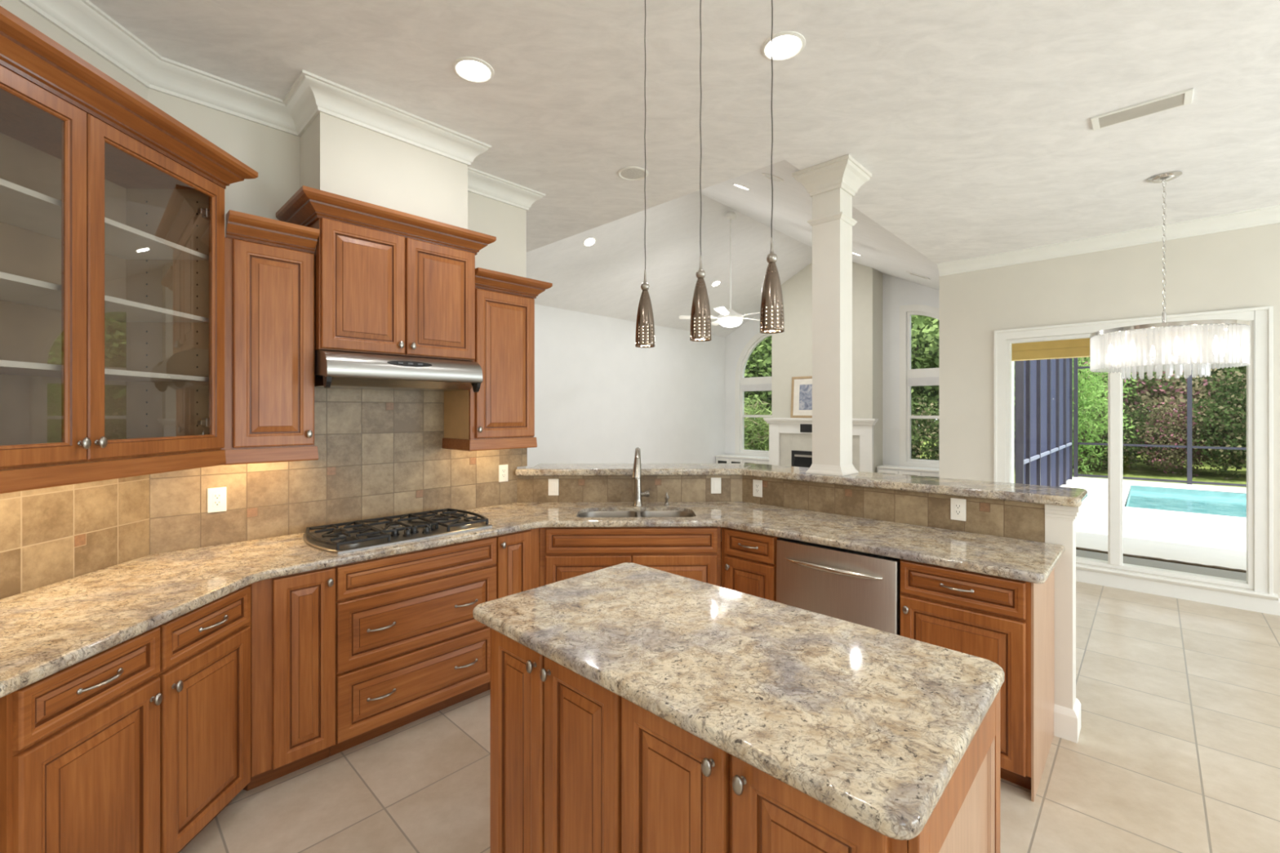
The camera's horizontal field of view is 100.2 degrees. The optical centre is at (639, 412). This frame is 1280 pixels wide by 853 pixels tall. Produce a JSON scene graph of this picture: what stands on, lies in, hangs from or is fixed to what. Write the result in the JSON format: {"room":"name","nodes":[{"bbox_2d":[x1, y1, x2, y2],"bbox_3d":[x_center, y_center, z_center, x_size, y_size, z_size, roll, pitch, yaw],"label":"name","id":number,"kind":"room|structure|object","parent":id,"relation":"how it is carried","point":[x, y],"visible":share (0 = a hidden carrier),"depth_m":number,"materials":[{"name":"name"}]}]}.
{"room":"kitchen","nodes":[
{"label":"kitchen","id":0,"kind":"room"},
{"bbox_2d":[0,0,149,599],"bbox_3d":[-2.187,-0.005,-0.331,0.132,3.110,5.435,0,0,-1],"label":"wall","id":1,"kind":"structure","parent":0,"point":[49,535],"depth_m":2.05,"materials":[{"name":"tile"}]},
{"bbox_2d":[0,5,257,493],"bbox_3d":[-1.934,-0.422,1.742,0.485,1.295,1.288,0,0,-1],"label":"upper cabinet","id":2,"kind":"object","parent":1,"relation":"attached to","point":[112,207],"visible":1,"depth_m":1.90,"materials":[{"name":"brown wood"}]},
{"bbox_2d":[0,178,208,260],"bbox_3d":[-1.990,-0.654,1.694,0.344,0.018,1.151,0,0,-1],"label":"shelf","id":3,"kind":"object","parent":2,"relation":"attached to","point":[23,210],"depth_m":1.89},
{"bbox_2d":[0,271,208,322],"bbox_3d":[-1.990,-0.389,1.694,0.344,0.018,1.151,0,0,-1],"label":"shelf","id":4,"kind":"object","parent":2,"relation":"attached to","point":[17,291],"depth_m":1.89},
{"bbox_2d":[0,360,208,381],"bbox_3d":[-1.990,-0.139,1.694,0.344,0.018,1.151,0,0,-1],"label":"shelf","id":5,"kind":"object","parent":2,"relation":"attached to","point":[12,370],"depth_m":1.90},
{"bbox_2d":[147,88,527,555],"bbox_3d":[-1.560,-0.005,3.127,0.132,3.110,2.048,0,0,44],"label":"wall","id":6,"kind":"structure","parent":0,"point":[381,454],"depth_m":2.91,"materials":[{"name":"tile"}]},
{"bbox_2d":[207,486,226,512],"bbox_3d":[-2.015,0.418,2.551,0.009,0.116,0.072,0,0,44],"label":"wall socket","id":7,"kind":"object","parent":6,"relation":"attached to","point":[217,496],"visible":1,"depth_m":2.55,"materials":[{"name":"white plastic"}]},
{"bbox_2d":[213,492,222,506],"bbox_3d":[-2.013,0.418,2.549,0.002,0.066,0.034,0,0,44],"label":"receptacle","id":8,"kind":"object","parent":7,"relation":"attached to","point":[217,496],"depth_m":2.55,"materials":[{"name":"white plastic"}]},
{"bbox_2d":[221,209,319,465],"bbox_3d":[-1.826,-0.312,2.462,0.422,1.081,0.539,0,0,44],"label":"upper cabinet","id":9,"kind":"object","parent":6,"relation":"attached to","point":[269,263],"visible":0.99,"depth_m":2.41,"materials":[{"name":"brown wood"}]},
{"bbox_2d":[275,185,496,360],"bbox_3d":[-1.347,-0.657,2.919,0.483,0.718,0.978,0,0,44],"label":"upper cabinet","id":10,"kind":"object","parent":6,"relation":"attached to","point":[390,282],"visible":0.97,"depth_m":2.73,"materials":[{"name":"brown wood"}]},
{"bbox_2d":[314,349,482,392],"bbox_3d":[-1.338,-0.204,2.902,0.499,0.184,0.786,0,0,44],"label":"range hood","id":11,"kind":"object","parent":10,"relation":"attached to","point":[333,369],"visible":0.98,"depth_m":2.70,"materials":[{"name":"silver metal"}]},
{"bbox_2d":[441,267,552,451],"bbox_3d":[-0.909,-0.303,3.420,0.422,1.063,0.546,0,0,44],"label":"upper cabinet","id":12,"kind":"object","parent":6,"relation":"attached to","point":[503,408],"visible":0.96,"depth_m":3.28,"materials":[{"name":"brown wood"}]},
{"bbox_2d":[498,464,507,482],"bbox_3d":[-0.938,0.420,3.678,0.009,0.116,0.072,0,0,44],"label":"wall socket","id":13,"kind":"object","parent":6,"relation":"attached to","point":[503,469],"visible":1,"depth_m":3.67,"materials":[{"name":"white plastic"}]},
{"bbox_2d":[501,468,506,478],"bbox_3d":[-0.936,0.420,3.675,0.002,0.066,0.034,0,0,44],"label":"receptacle","id":14,"kind":"object","parent":13,"relation":"attached to","point":[503,470],"depth_m":3.67,"materials":[{"name":"white plastic"}]},
{"bbox_2d":[300,111,467,229],"bbox_3d":[-1.397,-1.245,2.973,0.340,0.630,0.770,0,0,44],"label":"wall","id":15,"kind":"structure","parent":0,"point":[339,157],"depth_m":2.79,"materials":[{"name":"beige paint"}]},
{"bbox_2d":[17,0,545,210],"bbox_3d":[-1.919,-1.502,0.556,1.224,0.115,7.138,0,0,11],"label":"trim","id":16,"kind":"structure","parent":15,"relation":"attached to","point":[310,94],"depth_m":2.58,"materials":[{"name":"white paint"}]},
{"bbox_2d":[526,304,724,467],"bbox_3d":[-1.060,-0.042,8.729,0.100,3.184,8.350,0,0,44],"label":"wall","id":17,"kind":"structure","parent":0,"point":[600,397],"depth_m":9.43,"materials":[{"name":"white paint"}]},
{"bbox_2d":[538,527,721,542],"bbox_3d":[0.729,0.998,3.535,3.092,1.105,0.753,0,0,22],"label":"wall","id":18,"kind":"structure","parent":0,"point":[721,527],"depth_m":3.78,"materials":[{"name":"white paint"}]},
{"bbox_2d":[516,475,742,502],"bbox_3d":[-0.069,0.558,3.784,1.590,0.224,0.012,0,0,-1],"label":"wall","id":19,"kind":"structure","parent":18,"relation":"attached to","point":[679,488],"depth_m":3.78,"materials":[{"name":"tile"}]},
{"bbox_2d":[548,479,558,495],"bbox_3d":[-0.609,0.528,3.762,0.072,0.116,0.009,0,0,-1],"label":"light switch","id":20,"kind":"object","parent":19,"relation":"attached to","point":[553,483],"visible":1,"depth_m":3.76,"materials":[{"name":"white plastic"}]},
{"bbox_2d":[711,477,720,493],"bbox_3d":[0.538,0.520,3.788,0.072,0.112,0.009,0,0,-1],"label":"light switch","id":21,"kind":"object","parent":19,"relation":"attached to","point":[715,482],"visible":1,"depth_m":3.79,"materials":[{"name":"white plastic"}]},
{"bbox_2d":[515,463,1088,506],"bbox_3d":[0.822,0.421,3.597,3.386,0.046,1.088,0,0,23],"label":"countertop","id":22,"kind":"structure","parent":18,"relation":"on","point":[1028,493],"depth_m":3.28,"materials":[{"name":"stone"}]},
{"bbox_2d":[791,154,871,475],"bbox_3d":[1.256,-0.581,3.497,0.372,1.956,0.372,0,0,44],"label":"column","id":23,"kind":"structure","parent":22,"relation":"on","point":[832,185],"depth_m":3.43,"materials":[{"name":"paint"}]},
{"bbox_2d":[742,475,1044,542],"bbox_3d":[1.355,0.558,3.202,1.732,0.224,0.012,0,0,44],"label":"wall","id":24,"kind":"structure","parent":18,"relation":"attached to","point":[997,517],"depth_m":3.04,"materials":[{"name":"tile"}]},
{"bbox_2d":[752,479,762,497],"bbox_3d":[0.814,0.528,3.707,0.072,0.116,0.009,0,0,44],"label":"wall socket","id":25,"kind":"object","parent":24,"relation":"attached to","point":[757,484],"visible":1,"depth_m":3.70,"materials":[{"name":"white plastic"}]},
{"bbox_2d":[755,483,759,493],"bbox_3d":[0.812,0.528,3.704,0.034,0.066,0.002,0,0,44],"label":"receptacle","id":26,"kind":"object","parent":25,"relation":"attached to","point":[757,485],"depth_m":3.70,"materials":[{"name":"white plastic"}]},
{"bbox_2d":[951,497,965,520],"bbox_3d":[1.700,0.520,2.859,0.072,0.116,0.008,0,0,44],"label":"wall socket","id":27,"kind":"object","parent":24,"relation":"attached to","point":[957,505],"visible":1,"depth_m":2.86,"materials":[{"name":"white plastic"}]},
{"bbox_2d":[954,502,961,515],"bbox_3d":[1.698,0.520,2.857,0.034,0.066,0.002,0,0,44],"label":"receptacle","id":28,"kind":"object","parent":27,"relation":"attached to","point":[957,506],"depth_m":2.86,"materials":[{"name":"white plastic"}]},
{"bbox_2d":[88,0,1279,337],"bbox_3d":[1.688,-2.270,4.393,11.278,1.420,14.909,0,0,-1],"label":"ceiling","id":29,"kind":"structure","parent":0,"point":[970,121],"depth_m":2.76,"materials":[{"name":"paint"}]},
{"bbox_2d":[452,57,493,83],"bbox_3d":[-0.759,-1.556,2.441,0.182,0.008,0.182,0,0,-1],"label":"recessed light","id":30,"kind":"object","parent":29,"relation":"in","point":[472,69],"visible":1,"depth_m":2.43,"materials":[{"name":"white paint"}]},
{"bbox_2d":[582,237,595,246],"bbox_3d":[-0.674,-2.278,7.169,0.164,0.084,0.181,0,0,39],"label":"recessed light","id":31,"kind":"object","parent":29,"relation":"in","point":[589,242],"visible":1,"depth_m":7.17,"materials":[{"name":"white paint"}]},
{"bbox_2d":[617,166,648,181],"bbox_3d":[-0.046,-1.556,3.500,0.202,0.008,0.202,0,0,-1],"label":"ceiling speaker","id":32,"kind":"object","parent":29,"relation":"attached to","point":[629,173],"visible":0.95,"depth_m":3.49,"materials":[{"name":"white paint"}]},
{"bbox_2d":[620,168,644,179],"bbox_3d":[-0.046,-1.556,3.500,0.164,0.002,0.164,0,0,-1],"label":"grille","id":33,"kind":"object","parent":32,"relation":"attached to","point":[625,174],"depth_m":3.50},
{"bbox_2d":[635,0,654,347],"bbox_3d":[0.017,-0.889,1.783,0.120,1.342,0.120,0,0,-1],"label":"pendant light","id":34,"kind":"object","parent":29,"relation":"hanging from","point":[645,327],"visible":1,"depth_m":1.77,"materials":[{"name":"silver metal"}]},
{"bbox_2d":[689,0,711,342],"bbox_3d":[0.184,-0.889,1.623,0.120,1.342,0.120,0,0,-1],"label":"pendant light","id":35,"kind":"object","parent":29,"relation":"hanging from","point":[700,316],"visible":1,"depth_m":1.61,"materials":[{"name":"silver metal"}]},
{"bbox_2d":[711,280,720,287],"bbox_3d":[1.329,-2.245,9.359,0.164,0.084,0.181,0,0,39],"label":"recessed light","id":36,"kind":"object","parent":29,"relation":"in","point":[715,283],"visible":1,"depth_m":9.35,"materials":[{"name":"white paint"}]},
{"bbox_2d":[679,211,759,327],"bbox_3d":[1.232,-1.992,7.521,1.365,1.605,1.390,0,0,-1],"label":"ceiling fan","id":37,"kind":"object","parent":29,"relation":"hanging from","point":[730,317],"visible":0.94,"depth_m":7.44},
{"bbox_2d":[732,182,750,190],"bbox_3d":[0.963,-2.139,5.080,0.181,0.084,0.164,0,0,-41],"label":"recessed light","id":38,"kind":"object","parent":29,"relation":"in","point":[742,187],"visible":1,"depth_m":5.07,"materials":[{"name":"white paint"}]},
{"bbox_2d":[759,0,784,333],"bbox_3d":[0.359,-0.889,1.456,0.120,1.342,0.120,0,0,-1],"label":"pendant light","id":39,"kind":"object","parent":29,"relation":"hanging from","point":[771,308],"visible":1,"depth_m":1.44,"materials":[{"name":"silver metal"}]},
{"bbox_2d":[761,173,783,182],"bbox_3d":[0.999,-1.767,4.030,0.172,0.079,0.155,0,0,-41],"label":"ceiling speaker","id":40,"kind":"object","parent":29,"relation":"attached to","point":[767,175],"visible":0.92,"depth_m":4.02,"materials":[{"name":"white paint"}]},
{"bbox_2d":[764,174,780,180],"bbox_3d":[0.999,-1.766,4.031,0.134,0.003,0.134,0,26,-46],"label":"grille","id":41,"kind":"object","parent":40,"relation":"attached to","point":[774,178],"depth_m":4.03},
{"bbox_2d":[761,31,805,61],"bbox_3d":[0.611,-1.556,2.283,0.182,0.008,0.182,0,0,-1],"label":"recessed light","id":42,"kind":"object","parent":29,"relation":"in","point":[786,46],"visible":0.98,"depth_m":2.27,"materials":[{"name":"white paint"}]},
{"bbox_2d":[1090,88,1193,130],"bbox_3d":[2.580,-1.555,2.763,0.380,0.010,0.164,0,0,44],"label":"ceiling vent","id":43,"kind":"object","parent":29,"relation":"in","point":[1184,97],"visible":1,"depth_m":2.75,"materials":[{"name":"metal"}]},
{"bbox_2d":[1089,171,1249,379],"bbox_3d":[3.473,-0.893,3.547,0.752,1.332,0.752,0,0,35],"label":"chandelier","id":44,"kind":"object","parent":29,"relation":"hanging from","point":[1165,177],"visible":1,"depth_m":3.52,"materials":[{"name":"silver metal"}]},
{"bbox_2d":[178,581,1279,852],"bbox_3d":[1.114,1.610,3.142,11.006,0.120,13.718,0,0,44],"label":"floor","id":45,"kind":"structure","parent":0,"point":[1177,748],"depth_m":2.30,"materials":[{"name":"tile"}]},
{"bbox_2d":[0,626,162,852],"bbox_3d":[-1.822,1.112,1.496,0.679,0.876,0.412,0,0,-1],"label":"base cabinet","id":46,"kind":"object","parent":45,"relation":"on","point":[80,743],"visible":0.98,"depth_m":1.47,"materials":[{"name":"brown wood"}]},
{"bbox_2d":[156,584,250,852],"bbox_3d":[-1.834,1.112,2.046,0.679,0.876,0.684,0,0,-1],"label":"base cabinet","id":47,"kind":"object","parent":45,"relation":"on","point":[204,674],"visible":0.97,"depth_m":1.87,"materials":[{"name":"brown wood"}]},
{"bbox_2d":[243,566,335,791],"bbox_3d":[-1.745,1.112,2.353,0.670,0.876,0.560,0,0,44],"label":"base cabinet","id":48,"kind":"object","parent":45,"relation":"on","point":[293,616],"visible":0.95,"depth_m":2.23,"materials":[{"name":"brown wood"}]},
{"bbox_2d":[329,536,496,755],"bbox_3d":[-1.272,1.112,2.841,0.679,0.876,0.796,0,0,44],"label":"base cabinet","id":49,"kind":"object","parent":45,"relation":"on","point":[411,646],"visible":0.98,"depth_m":2.58,"materials":[{"name":"brown wood"}]},
{"bbox_2d":[488,528,538,689],"bbox_3d":[-0.809,1.112,3.330,0.670,0.876,0.546,0,0,44],"label":"base cabinet","id":50,"kind":"object","parent":45,"relation":"on","point":[517,565],"visible":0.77,"depth_m":3.01,"materials":[{"name":"brown wood"}]},
{"bbox_2d":[538,526,721,586],"bbox_3d":[-0.061,1.112,3.442,1.587,0.876,0.616,0,0,-1],"label":"base cabinet","id":51,"kind":"object","parent":45,"relation":"on","point":[695,553],"visible":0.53,"depth_m":3.14,"materials":[{"name":"brown wood"}]},
{"bbox_2d":[715,454,768,464],"bbox_3d":[2.224,1.235,11.080,1.383,0.630,0.368,0,0,44],"label":"base cabinet","id":52,"kind":"object","parent":45,"relation":"on","point":[720,459],"visible":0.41,"depth_m":11.04,"materials":[{"name":"white paint"}]},
{"bbox_2d":[490,628,999,852],"bbox_3d":[0.183,1.112,1.522,1.300,0.881,0.688,0,0,44],"label":"kitchen island","id":53,"kind":"object","parent":45,"relation":"on","point":[577,766],"visible":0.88,"depth_m":1.28,"materials":[{"name":"brown wood"}]},
{"bbox_2d":[472,562,1004,839],"bbox_3d":[0.181,0.652,1.545,1.350,0.040,0.740,0,0,44],"label":"island countertop","id":54,"kind":"structure","parent":53,"relation":"on","point":[873,726],"depth_m":1.28,"materials":[{"name":"stone"}]},
{"bbox_2d":[721,527,779,601],"bbox_3d":[0.715,1.112,3.335,0.620,0.876,0.679,0,0,44],"label":"base cabinet","id":55,"kind":"object","parent":45,"relation":"on","point":[748,559],"visible":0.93,"depth_m":3.01,"materials":[{"name":"brown wood"}]},
{"bbox_2d":[776,537,900,635],"bbox_3d":[1.150,1.114,2.878,0.625,0.872,0.683,0,0,44],"label":"dishwasher","id":56,"kind":"object","parent":45,"relation":"on","point":[860,588],"visible":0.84,"depth_m":2.64,"materials":[{"name":"silver metal"}]},
{"bbox_2d":[876,464,938,477],"bbox_3d":[4.778,1.235,8.637,1.743,0.630,0.368,0,0,44],"label":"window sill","id":57,"kind":"structure","parent":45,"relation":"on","point":[885,468],"depth_m":8.79,"materials":[{"name":"white paint"}]},
{"bbox_2d":[900,559,1054,801],"bbox_3d":[1.581,1.112,2.507,0.502,0.876,0.679,0,0,44],"label":"base cabinet","id":58,"kind":"object","parent":45,"relation":"on","point":[1008,623],"visible":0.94,"depth_m":2.24,"materials":[{"name":"brown wood"}]},
{"bbox_2d":[0,501,1064,697],"bbox_3d":[-0.477,0.652,2.582,4.604,0.040,2.472,0,0,-22],"label":"countertop","id":59,"kind":"structure","parent":58,"relation":"on","point":[45,631],"depth_m":2.28,"materials":[{"name":"stone"}]},
{"bbox_2d":[303,508,492,554],"bbox_3d":[-1.267,0.609,2.841,0.524,0.046,0.860,0,0,44],"label":"cooktop","id":60,"kind":"object","parent":59,"relation":"in","point":[360,535],"visible":1,"depth_m":2.76,"materials":[{"name":"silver metal"}]},
{"bbox_2d":[577,511,693,517],"bbox_3d":[-0.025,0.759,3.380,0.728,0.210,0.328,0,0,-1],"label":"sink","id":61,"kind":"object","parent":59,"relation":"in","point":[594,513],"visible":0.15,"depth_m":3.54,"materials":[{"name":"metal"}]},
{"bbox_2d":[631,447,650,506],"bbox_3d":[-0.003,0.432,3.534,0.119,0.398,0.222,0,0,11],"label":"kitchen faucet","id":62,"kind":"object","parent":59,"relation":"on","point":[637,469],"visible":1,"depth_m":3.59,"materials":[{"name":"silver metal"}]},
{"bbox_2d":[663,492,670,505],"bbox_3d":[0.182,0.588,3.619,0.042,0.088,0.069,0,0,-1],"label":"soap dispenser","id":63,"kind":"object","parent":59,"relation":"on","point":[666,497],"visible":1,"depth_m":3.62,"materials":[{"name":"grey metal"}]},
{"bbox_2d":[771,262,882,472],"bbox_3d":[3.412,-0.655,9.896,1.910,4.410,0.479,0,0,44],"label":"wall","id":64,"kind":"structure","parent":0,"point":[792,348],"depth_m":9.36,"materials":[{"name":"paint"}]},
{"bbox_2d":[763,417,878,472],"bbox_3d":[3.193,0.830,9.666,2.100,1.440,0.154,0,0,44],"label":"mantel surround","id":65,"kind":"object","parent":64,"relation":"attached to","point":[785,436],"visible":0.45,"depth_m":9.91,"materials":[{"name":"white paint"}]},
{"bbox_2d":[790,376,812,417],"bbox_3d":[3.082,-0.276,9.818,0.660,0.768,0.081,0,0,44],"label":"framed picture","id":66,"kind":"object","parent":65,"relation":"on","point":[802,386],"visible":0.63,"depth_m":9.90},
{"bbox_2d":[799,384,812,409],"bbox_3d":[3.080,-0.275,9.816,0.340,0.469,0.034,0,0,44],"label":"print","id":67,"kind":"object","parent":66,"relation":"attached to","point":[805,390],"depth_m":9.85},
{"bbox_2d":[791,450,812,467],"bbox_3d":[3.373,1.076,9.855,1.044,0.708,0.434,0,0,44],"label":"firebox","id":68,"kind":"object","parent":65,"relation":"in","point":[799,458],"visible":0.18,"depth_m":9.92,"materials":[{"name":"black metal"}]},
{"bbox_2d":[800,423,812,432],"bbox_3d":[3.044,0.295,9.808,0.220,0.150,0.033,0,0,44],"label":"speaker box","id":69,"kind":"object","parent":65,"relation":"attached to","point":[803,428],"visible":1,"depth_m":9.79,"materials":[{"name":"black plastic"}]},
{"bbox_2d":[763,417,878,425],"bbox_3d":[3.193,0.165,9.666,2.100,0.109,0.154,0,0,44],"label":"mantel shelf","id":70,"kind":"object","parent":65,"relation":"attached to","point":[771,421],"depth_m":9.85,"materials":[{"name":"white paint"}]},
{"bbox_2d":[724,273,1014,483],"bbox_3d":[3.757,-0.655,9.982,5.330,4.410,0.120,0,0,44],"label":"wall","id":71,"kind":"structure","parent":0,"point":[897,292],"depth_m":9.34,"materials":[{"name":"white paint"}]},
{"bbox_2d":[734,332,771,457],"bbox_3d":[2.504,-0.405,11.146,1.170,2.730,0.110,0,0,44],"label":"window","id":72,"kind":"structure","parent":71,"relation":"in","point":[752,384],"depth_m":11.38,"materials":[{"name":"white paint"}]},
{"bbox_2d":[741,383,771,391],"bbox_3d":[2.484,-0.510,11.125,0.890,0.140,0.024,0,0,44],"label":"blind","id":73,"kind":"object","parent":72,"relation":"attached to","point":[744,387],"depth_m":11.17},
{"bbox_2d":[899,304,938,468],"bbox_3d":[4.929,-0.430,8.826,1.200,2.780,0.110,0,0,44],"label":"window","id":74,"kind":"structure","parent":71,"relation":"in","point":[926,376],"depth_m":9.12,"materials":[{"name":"white paint"}]},
{"bbox_2d":[908,377,938,386],"bbox_3d":[4.909,-0.510,8.806,0.920,0.140,0.024,0,0,44],"label":"blind","id":75,"kind":"object","parent":74,"relation":"attached to","point":[913,381],"depth_m":8.96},
{"bbox_2d":[1011,361,1013,483],"bbox_3d":[4.457,-0.005,6.945,0.120,3.110,3.300,0,0,44],"label":"wall","id":76,"kind":"structure","parent":0,"point":[1011,362],"depth_m":8.06,"materials":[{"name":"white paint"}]},
{"bbox_2d":[1044,503,1082,742],"bbox_3d":[2.066,0.998,2.612,0.129,1.105,0.182,0,0,44],"label":"wall","id":77,"kind":"structure","parent":0,"point":[1060,521],"depth_m":2.55,"materials":[{"name":"paint"}]},
{"bbox_2d":[938,222,1279,598],"bbox_3d":[5.270,-0.005,3.802,5.640,3.110,0.120,0,0,44],"label":"wall","id":78,"kind":"structure","parent":0,"point":[1237,268],"depth_m":4.91,"materials":[{"name":"beige paint"}]},
{"bbox_2d":[937,204,1279,276],"bbox_3d":[5.196,-1.502,3.721,5.635,0.115,0.098,0,0,44],"label":"trim","id":79,"kind":"structure","parent":78,"relation":"attached to","point":[1266,215],"depth_m":4.67,"materials":[{"name":"white paint"}]},
{"bbox_2d":[994,306,1279,614],"bbox_3d":[4.228,0.368,4.760,1.860,2.363,0.165,0,0,44],"label":"sliding glass door","id":80,"kind":"structure","parent":78,"relation":"in","point":[1260,334],"depth_m":4.42,"materials":[{"name":"white paint"}]},
{"bbox_2d":[1274,598,1279,615],"bbox_3d":[6.059,1.485,2.953,3.325,0.130,0.016,0,0,44],"label":"baseboard","id":81,"kind":"structure","parent":78,"relation":"attached to","point":[1277,603],"depth_m":4.08,"materials":[{"name":"white paint"}]},
{"label":"outside","id":82,"kind":"structure","parent":0,"visible":0},
{"bbox_2d":[764,431,1246,487],"bbox_3d":[10.369,1.850,10.839,80.000,0.200,90.000,0,0,44],"label":"lawn","id":83,"kind":"structure","parent":82,"point":[1143,470],"depth_m":15.37,"materials":[{"name":"plant"}]},
{"bbox_2d":[744,391,771,450],"bbox_3d":[2.689,0.494,13.452,2.096,2.484,1.875,0,0,3],"label":"shrub","id":84,"kind":"object","parent":83,"relation":"on","point":[753,430],"visible":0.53,"depth_m":13.13,"materials":[{"name":"green plant"}]},
{"bbox_2d":[744,335,771,426],"bbox_3d":[4.604,-0.965,14.977,4.062,5.438,4.247,0,0,-15],"label":"broadleaf tree","id":85,"kind":"object","parent":83,"relation":"on","point":[766,357],"visible":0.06,"depth_m":14.68,"materials":[{"name":"green plant"}]},
{"bbox_2d":[744,337,771,429],"bbox_3d":[3.254,-0.815,16.733,4.062,5.138,4.247,0,0,5],"label":"broadleaf tree","id":86,"kind":"object","parent":83,"relation":"on","point":[755,370],"visible":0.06,"depth_m":15.76,"materials":[{"name":"green plant"}]},
{"bbox_2d":[911,390,938,460],"bbox_3d":[5.807,0.707,10.505,2.175,2.268,2.194,0,0,44],"label":"shrub","id":87,"kind":"object","parent":83,"relation":"on","point":[922,431],"visible":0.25,"depth_m":10.18,"materials":[{"name":"green plant"}]},
{"bbox_2d":[911,315,1015,457],"bbox_3d":[6.692,-0.865,12.448,4.062,5.238,4.247,0,0,37],"label":"broadleaf tree","id":88,"kind":"object","parent":83,"relation":"on","point":[924,330],"visible":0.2,"depth_m":11.62,"materials":[{"name":"green plant"}]},
{"bbox_2d":[1014,409,1106,469],"bbox_3d":[12.950,0.748,16.242,2.708,2.182,1.991,0,0,3],"label":"shrub","id":89,"kind":"object","parent":83,"relation":"on","point":[1084,439],"visible":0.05,"depth_m":15.91,"materials":[{"name":"green plant"}]},
{"bbox_2d":[1014,355,1139,476],"bbox_3d":[11.742,-0.313,15.111,3.297,4.982,3.170,0,0,-32],"label":"young tree","id":90,"kind":"object","parent":83,"relation":"on","point":[1086,402],"visible":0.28,"depth_m":14.35,"materials":[{"name":"green plant"}]},
{"bbox_2d":[1072,354,1185,467],"bbox_3d":[14.086,-0.527,16.912,3.496,4.839,3.674,0,0,-7],"label":"shrub","id":91,"kind":"object","parent":83,"relation":"on","point":[1143,371],"visible":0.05,"depth_m":15.93,"materials":[{"name":"green plant"}]},
{"bbox_2d":[1072,393,1186,470],"bbox_3d":[13.989,0.634,15.576,2.379,2.426,2.400,0,0,28],"label":"shrub","id":92,"kind":"object","parent":83,"relation":"on","point":[1127,451],"visible":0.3,"depth_m":15.04,"materials":[{"name":"green plant"}]},
{"bbox_2d":[1078,351,1215,440],"bbox_3d":[16.732,-1.370,18.551,4.918,6.250,4.704,0,0,-42],"label":"broadleaf tree","id":93,"kind":"object","parent":83,"relation":"on","point":[1159,366],"visible":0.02,"depth_m":17.41,"materials":[{"name":"green plant"}]},
{"bbox_2d":[1075,549,1246,581],"bbox_3d":[8.885,1.700,1.693,13.500,0.100,1.810,0,0,44],"label":"porch slab","id":94,"kind":"object","parent":83,"relation":"on","point":[1128,560],"depth_m":5.74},
{"bbox_2d":[1075,546,1246,573],"bbox_3d":[7.371,1.692,4.451,7.500,0.115,0.087,0,0,44],"label":"strip","id":95,"kind":"object","parent":83,"relation":"on","point":[1077,548],"visible":0.13,"depth_m":5.90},
{"bbox_2d":[1104,362,1245,472],"bbox_3d":[15.595,0.191,15.818,3.276,3.394,4.456,0,0,17],"label":"shrub","id":96,"kind":"object","parent":83,"relation":"on","point":[1171,401],"visible":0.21,"depth_m":15.20,"materials":[{"name":"green plant"}]},
{"bbox_2d":[1136,395,1224,475],"bbox_3d":[14.585,0.701,14.727,2.370,2.277,1.743,0,0,-16],"label":"shrub","id":97,"kind":"object","parent":83,"relation":"on","point":[1176,454],"visible":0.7,"depth_m":14.45,"materials":[{"name":"green plant"}]},
{"bbox_2d":[1143,348,1246,473],"bbox_3d":[17.058,-0.474,14.783,3.729,4.836,3.761,0,0,-4],"label":"shrub","id":98,"kind":"object","parent":83,"relation":"on","point":[1225,365],"visible":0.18,"depth_m":14.82,"materials":[{"name":"green plant"}]},
{"bbox_2d":[1185,364,1246,479],"bbox_3d":[15.539,0.310,14.123,2.644,3.132,2.621,0,0,11],"label":"shrub","id":99,"kind":"object","parent":83,"relation":"on","point":[1211,437],"visible":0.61,"depth_m":13.71,"materials":[{"name":"green plant"}]},
{"bbox_2d":[1195,348,1246,410],"bbox_3d":[19.991,-2.095,16.631,4.893,7.698,4.846,0,0,-14],"label":"broadleaf tree","id":100,"kind":"object","parent":83,"relation":"on","point":[1228,358],"visible":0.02,"depth_m":17.34,"materials":[{"name":"green plant"}]},
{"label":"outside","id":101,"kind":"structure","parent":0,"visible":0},
{"bbox_2d":[1059,476,1246,570],"bbox_3d":[12.622,1.700,5.888,13.900,0.100,9.240,0,0,44],"label":"pool deck","id":102,"kind":"object","parent":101,"point":[1220,540],"visible":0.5,"depth_m":7.53,"materials":[{"name":"concrete"}]},
{"bbox_2d":[1015,358,1072,486],"bbox_3d":[8.173,0.000,10.656,0.100,3.300,6.960,0,0,44],"label":"wall","id":103,"kind":"structure","parent":102,"relation":"on","point":[1043,388],"depth_m":9.98,"materials":[{"name":"blue metal"}]},
{"bbox_2d":[1073,351,1246,486],"bbox_3d":[14.084,-0.300,10.745,8.380,3.900,0.084,0,0,44],"label":"cage","id":104,"kind":"object","parent":102,"relation":"on","point":[1189,362],"visible":0.77,"depth_m":12.39,"materials":[{"name":"brown metal"}]},
{"bbox_2d":[1124,484,1246,517],"bbox_3d":[12.787,2.301,7.834,8.390,1.298,3.840,0,0,44],"label":"swimming pool","id":105,"kind":"object","parent":102,"relation":"in","point":[1200,502],"visible":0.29,"depth_m":10.58,"materials":[{"name":"liquid"}]},
{"bbox_2d":[1124,484,1246,506],"bbox_3d":[12.787,2.301,7.834,8.390,1.298,3.840,0,0,44],"label":"basin","id":106,"kind":"object","parent":105,"relation":"in","point":[1153,497],"depth_m":10.94,"materials":[{"name":"liquid"}]},
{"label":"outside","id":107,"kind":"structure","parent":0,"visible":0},
{"bbox_2d":[1011,328,1246,361],"bbox_3d":[7.984,-0.922,2.921,10.500,0.455,2.340,0,0,44],"label":"porch roof","id":108,"kind":"structure","parent":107,"point":[1086,347],"depth_m":6.52,"materials":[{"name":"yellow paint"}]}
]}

